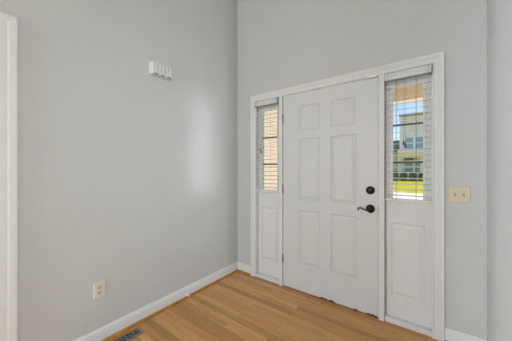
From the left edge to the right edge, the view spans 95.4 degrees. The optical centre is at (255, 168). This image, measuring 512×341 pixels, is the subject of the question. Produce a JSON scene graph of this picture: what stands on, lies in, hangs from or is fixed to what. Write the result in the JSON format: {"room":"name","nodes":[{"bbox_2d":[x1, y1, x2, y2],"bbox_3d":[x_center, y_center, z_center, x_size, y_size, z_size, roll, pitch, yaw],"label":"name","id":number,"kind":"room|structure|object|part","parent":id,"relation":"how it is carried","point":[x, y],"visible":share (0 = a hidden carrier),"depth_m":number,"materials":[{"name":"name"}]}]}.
{"room":"entryway","nodes":[
{"label":"entryway","id":0,"kind":"room"},
{"bbox_2d":[0,0,236,340],"bbox_3d":[-2.072,-0.794,0.520,0.120,4.100,6.000,0,0,37],"label":"wall","id":1,"kind":"structure","parent":0,"point":[127,175],"depth_m":1.80,"materials":[{"name":"grey paint"}]},
{"bbox_2d":[0,11,17,340],"bbox_3d":[-1.675,0.194,0.937,0.018,2.125,1.015,0,0,37],"label":"door frame","id":2,"kind":"structure","parent":1,"relation":"attached to","point":[8,23],"depth_m":1.31,"materials":[{"name":"white paint"}]},
{"bbox_2d":[93,280,104,299],"bbox_3d":[-1.127,0.872,1.678,0.009,0.115,0.072,0,0,37],"label":"electrical outlet","id":3,"kind":"object","parent":1,"relation":"attached to","point":[99,287],"visible":1,"depth_m":1.67,"materials":[{"name":"beige plastic"}]},
{"bbox_2d":[149,61,171,80],"bbox_3d":[-0.829,-0.853,2.037,0.058,0.103,0.188,0,0,37],"label":"door chime","id":4,"kind":"object","parent":1,"relation":"attached to","point":[155,69],"visible":1,"depth_m":2.00,"materials":[{"name":"grey plastic"}]},
{"bbox_2d":[73,261,250,340],"bbox_3d":[-0.718,1.202,2.054,0.215,0.108,1.922,0,0,37],"label":"baseboard","id":5,"kind":"structure","parent":1,"relation":"attached to","point":[109,331],"depth_m":2.03,"materials":[{"name":"white paint"}]},
{"bbox_2d":[264,110,276,189],"bbox_3d":[0.707,-1.282,10.396,1.516,5.375,12.849,0,0,37],"label":"wall","id":6,"kind":"structure","parent":0,"point":[273,128],"depth_m":8.94,"materials":[{"name":"beige"}]},
{"bbox_2d":[109,272,437,340],"bbox_3d":[-0.020,1.296,-0.993,5.020,0.080,6.030,0,0,37],"label":"floor","id":7,"kind":"structure","parent":0,"point":[240,306],"depth_m":1.93,"materials":[{"name":"brown wood"}]},
{"bbox_2d":[112,327,143,340],"bbox_3d":[-0.994,1.253,1.689,0.106,0.006,0.322,0,0,37],"label":"floor vent","id":8,"kind":"object","parent":7,"relation":"in","point":[135,332],"visible":1,"depth_m":1.75,"materials":[{"name":"brown metal"}]},
{"bbox_2d":[117,329,138,340],"bbox_3d":[-0.994,1.253,1.689,0.078,0.004,0.290,0,0,37],"label":"grille","id":9,"kind":"object","parent":8,"relation":"attached to","point":[134,333],"depth_m":1.75,"materials":[{"name":"black metal"}]},
{"bbox_2d":[237,0,486,339],"bbox_3d":[0.704,-0.794,2.285,2.457,4.100,0.150,0,0,37],"label":"wall","id":10,"kind":"structure","parent":0,"point":[282,44],"depth_m":1.85,"materials":[{"name":"grey paint"}]},
{"bbox_2d":[256,104,278,283],"bbox_3d":[0.154,0.240,2.656,0.306,2.032,0.094,0,0,37],"label":"window","id":11,"kind":"structure","parent":10,"relation":"in","point":[268,201],"depth_m":2.67,"materials":[{"name":"white paint"}]},
{"bbox_2d":[254,97,278,191],"bbox_3d":[0.125,-0.257,2.618,0.306,1.026,0.071,0,0,37],"label":"window blind","id":12,"kind":"object","parent":11,"relation":"attached to","point":[260,104],"visible":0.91,"depth_m":2.60,"materials":[{"name":"grey plastic"}]},
{"bbox_3d":[0.051,-0.471,2.643,0.002,0.478,0.002,0,0,-23],"label":"lift cord","id":13,"kind":"part","parent":12,"relation":"part of","materials":[{"name":"white fabric"}]},
{"bbox_3d":[0.130,0.247,2.625,0.300,0.017,0.050,0,0,37],"label":"rail","id":14,"kind":"part","parent":12,"relation":"part of","materials":[{"name":"white plastic"}]},
{"bbox_3d":[0.177,-0.234,2.590,0.002,0.960,0.055,0,0,37],"label":"ladder cord","id":15,"kind":"part","parent":12,"relation":"part of","materials":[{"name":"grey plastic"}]},
{"bbox_3d":[0.168,0.748,2.675,0.231,0.606,0.040,0,0,37],"label":"panel","id":16,"kind":"part","parent":11,"relation":"part of","materials":[{"name":"white paint"}]},
{"bbox_2d":[282,77,378,317],"bbox_3d":[0.652,0.238,2.222,0.927,2.022,0.101,0,0,37],"label":"door","id":17,"kind":"structure","parent":10,"relation":"in","point":[330,190],"depth_m":2.18,"materials":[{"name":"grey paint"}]},
{"bbox_3d":[0.539,0.701,2.340,0.227,0.557,0.040,0,0,37],"label":"raised panel","id":18,"kind":"part","parent":17,"relation":"part of","materials":[{"name":"grey paint"}]},
{"bbox_3d":[0.539,0.004,2.340,0.227,0.627,0.040,0,0,37],"label":"raised panel","id":19,"kind":"part","parent":17,"relation":"part of","materials":[{"name":"grey paint"}]},
{"bbox_3d":[0.539,-0.518,2.340,0.227,0.247,0.040,0,0,37],"label":"raised panel","id":20,"kind":"part","parent":17,"relation":"part of","materials":[{"name":"grey paint"}]},
{"bbox_3d":[0.806,0.701,2.140,0.228,0.557,0.040,0,0,37],"label":"raised panel","id":21,"kind":"part","parent":17,"relation":"part of","materials":[{"name":"grey paint"}]},
{"bbox_3d":[0.806,0.004,2.140,0.228,0.627,0.040,0,0,37],"label":"raised panel","id":22,"kind":"part","parent":17,"relation":"part of","materials":[{"name":"grey paint"}]},
{"bbox_3d":[0.806,-0.518,2.140,0.228,0.247,0.040,0,0,37],"label":"raised panel","id":23,"kind":"part","parent":17,"relation":"part of","materials":[{"name":"grey paint"}]},
{"bbox_2d":[251,51,444,340],"bbox_3d":[0.694,0.202,2.273,1.781,2.108,0.161,0,0,37],"label":"door frame","id":24,"kind":"structure","parent":10,"relation":"attached to","point":[437,60],"depth_m":1.92,"materials":[{"name":"white paint"}]},
{"bbox_3d":[0.299,0.238,2.552,0.045,2.035,0.126,0,0,37],"label":"mullion post","id":25,"kind":"part","parent":24,"relation":"part of","materials":[{"name":"white paint"}]},
{"bbox_3d":[1.073,0.238,1.975,0.042,2.035,0.126,0,0,37],"label":"mullion post","id":26,"kind":"part","parent":24,"relation":"part of","materials":[{"name":"white paint"}]},
{"bbox_2d":[385,75,431,336],"bbox_3d":[1.213,0.240,1.865,0.308,2.032,0.094,0,0,37],"label":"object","id":27,"kind":"structure","parent":10,"relation":"in","point":[408,224],"depth_m":1.85,"materials":[{"name":"white paint"}]},
{"bbox_2d":[384,64,431,202],"bbox_3d":[1.185,-0.257,1.827,0.308,1.026,0.071,0,0,37],"label":"window blind","id":28,"kind":"object","parent":27,"relation":"attached to","point":[426,70],"visible":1,"depth_m":1.81,"materials":[{"name":"grey plastic"}]},
{"bbox_3d":[1.190,0.247,1.834,0.302,0.017,0.050,0,0,37],"label":"rail","id":29,"kind":"part","parent":28,"relation":"part of","materials":[{"name":"white plastic"}]},
{"bbox_3d":[1.227,0.748,1.883,0.231,0.606,0.040,0,0,37],"label":"panel","id":30,"kind":"part","parent":27,"relation":"part of","materials":[{"name":"white paint"}]},
{"bbox_2d":[448,186,470,202],"bbox_3d":[1.429,0.179,1.638,0.120,0.115,0.020,0,0,37],"label":"light switch","id":31,"kind":"object","parent":10,"relation":"attached to","point":[462,194],"visible":1,"depth_m":1.64,"materials":[{"name":"beige plastic"}]},
{"bbox_2d":[445,327,486,340],"bbox_3d":[1.129,1.202,1.187,0.221,0.108,1.100,0,0,37],"label":"baseboard","id":32,"kind":"structure","parent":10,"relation":"attached to","point":[450,334],"depth_m":1.64,"materials":[{"name":"white paint"}]},
{"bbox_2d":[487,0,511,340],"bbox_3d":[1.266,-0.794,1.085,0.120,4.100,1.100,0,0,37],"label":"wall","id":33,"kind":"structure","parent":0,"point":[499,12],"depth_m":1.28,"materials":[{"name":"grey paint"}]},
{"label":"outside","id":34,"kind":"structure","parent":0,"visible":0},
{"bbox_2d":[393,179,422,193],"bbox_3d":[30.885,1.606,44.553,120.000,0.400,76.000,0,0,37],"label":"ground","id":35,"kind":"structure","parent":34,"point":[395,186],"depth_m":18.51,"materials":[{"name":"yellow plant"}]},
{"bbox_2d":[393,171,398,180],"bbox_3d":[16.456,0.800,27.648,0.834,1.211,0.906,0,0,37],"label":"shrub","id":36,"kind":"object","parent":35,"relation":"on","point":[395,175],"visible":0.55,"depth_m":27.39,"materials":[{"name":"green plant"}]},
{"bbox_2d":[399,171,407,180],"bbox_3d":[17.206,0.825,27.196,0.850,1.162,0.914,0,0,37],"label":"shrub","id":37,"kind":"object","parent":35,"relation":"on","point":[402,175],"visible":0.8,"depth_m":26.95,"materials":[{"name":"green plant"}]},
{"bbox_2d":[393,112,422,179],"bbox_3d":[22.441,-3.119,31.700,18.750,9.050,11.300,0,0,37],"label":"house","id":38,"kind":"structure","parent":35,"relation":"on","point":[409,154],"depth_m":29.20,"materials":[{"name":"grey"}]},
{"bbox_3d":[17.548,0.021,28.615,0.180,2.770,0.180,0,0,37],"label":"porch post","id":39,"kind":"part","parent":38,"relation":"part of","materials":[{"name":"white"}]},
{"bbox_3d":[19.307,-0.194,29.467,0.900,1.400,0.050,0,0,37],"label":"pane","id":40,"kind":"part","parent":38,"relation":"part of","materials":[{"name":"blue"}]},
{"bbox_3d":[19.347,-3.244,29.437,0.840,1.500,0.050,0,0,37],"label":"pane","id":41,"kind":"part","parent":38,"relation":"part of","materials":[{"name":"blue glass"}]},
{"bbox_3d":[20.076,-0.194,28.892,0.580,1.400,0.050,0,0,37],"label":"pane","id":42,"kind":"part","parent":38,"relation":"part of","materials":[{"name":"blue"}]},
{"bbox_3d":[20.212,-3.244,28.791,0.840,1.500,0.050,0,0,37],"label":"pane","id":43,"kind":"part","parent":38,"relation":"part of","materials":[{"name":"blue glass"}]},
{"bbox_2d":[409,173,416,180],"bbox_3d":[17.935,0.860,26.644,0.825,1.091,0.892,0,0,37],"label":"shrub","id":44,"kind":"object","parent":35,"relation":"on","point":[411,175],"visible":0.8,"depth_m":26.44,"materials":[{"name":"green plant"}]},
{"bbox_2d":[418,173,422,180],"bbox_3d":[18.598,0.862,26.032,0.874,1.089,0.919,0,0,37],"label":"shrub","id":45,"kind":"object","parent":35,"relation":"on","point":[420,175],"visible":0.42,"depth_m":25.90,"materials":[{"name":"green plant"}]},
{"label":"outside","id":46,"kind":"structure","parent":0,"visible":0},
{"bbox_2d":[393,192,422,199],"bbox_3d":[4.004,1.609,8.557,120.000,0.395,13.850,0,0,37],"label":"paving","id":47,"kind":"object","parent":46,"point":[397,193],"depth_m":11.87,"materials":[{"name":"concrete"}]},
{"bbox_3d":[2.823,1.348,2.045,7.100,0.125,1.999,0,0,37],"label":"floor","id":48,"kind":"structure","parent":0,"visible":0},
{"bbox_3d":[0.619,0.136,4.726,0.160,2.300,0.160,0,0,37],"label":"column porch","id":49,"kind":"structure","parent":48,"relation":"on","visible":0},
{"bbox_2d":[393,84,422,103],"bbox_3d":[3.359,-1.159,2.680,7.000,0.290,0.160,0,0,37],"label":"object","id":50,"kind":"structure","parent":49,"relation":"on","point":[416,92],"depth_m":3.43,"materials":[{"name":"beige paint"}]}
]}

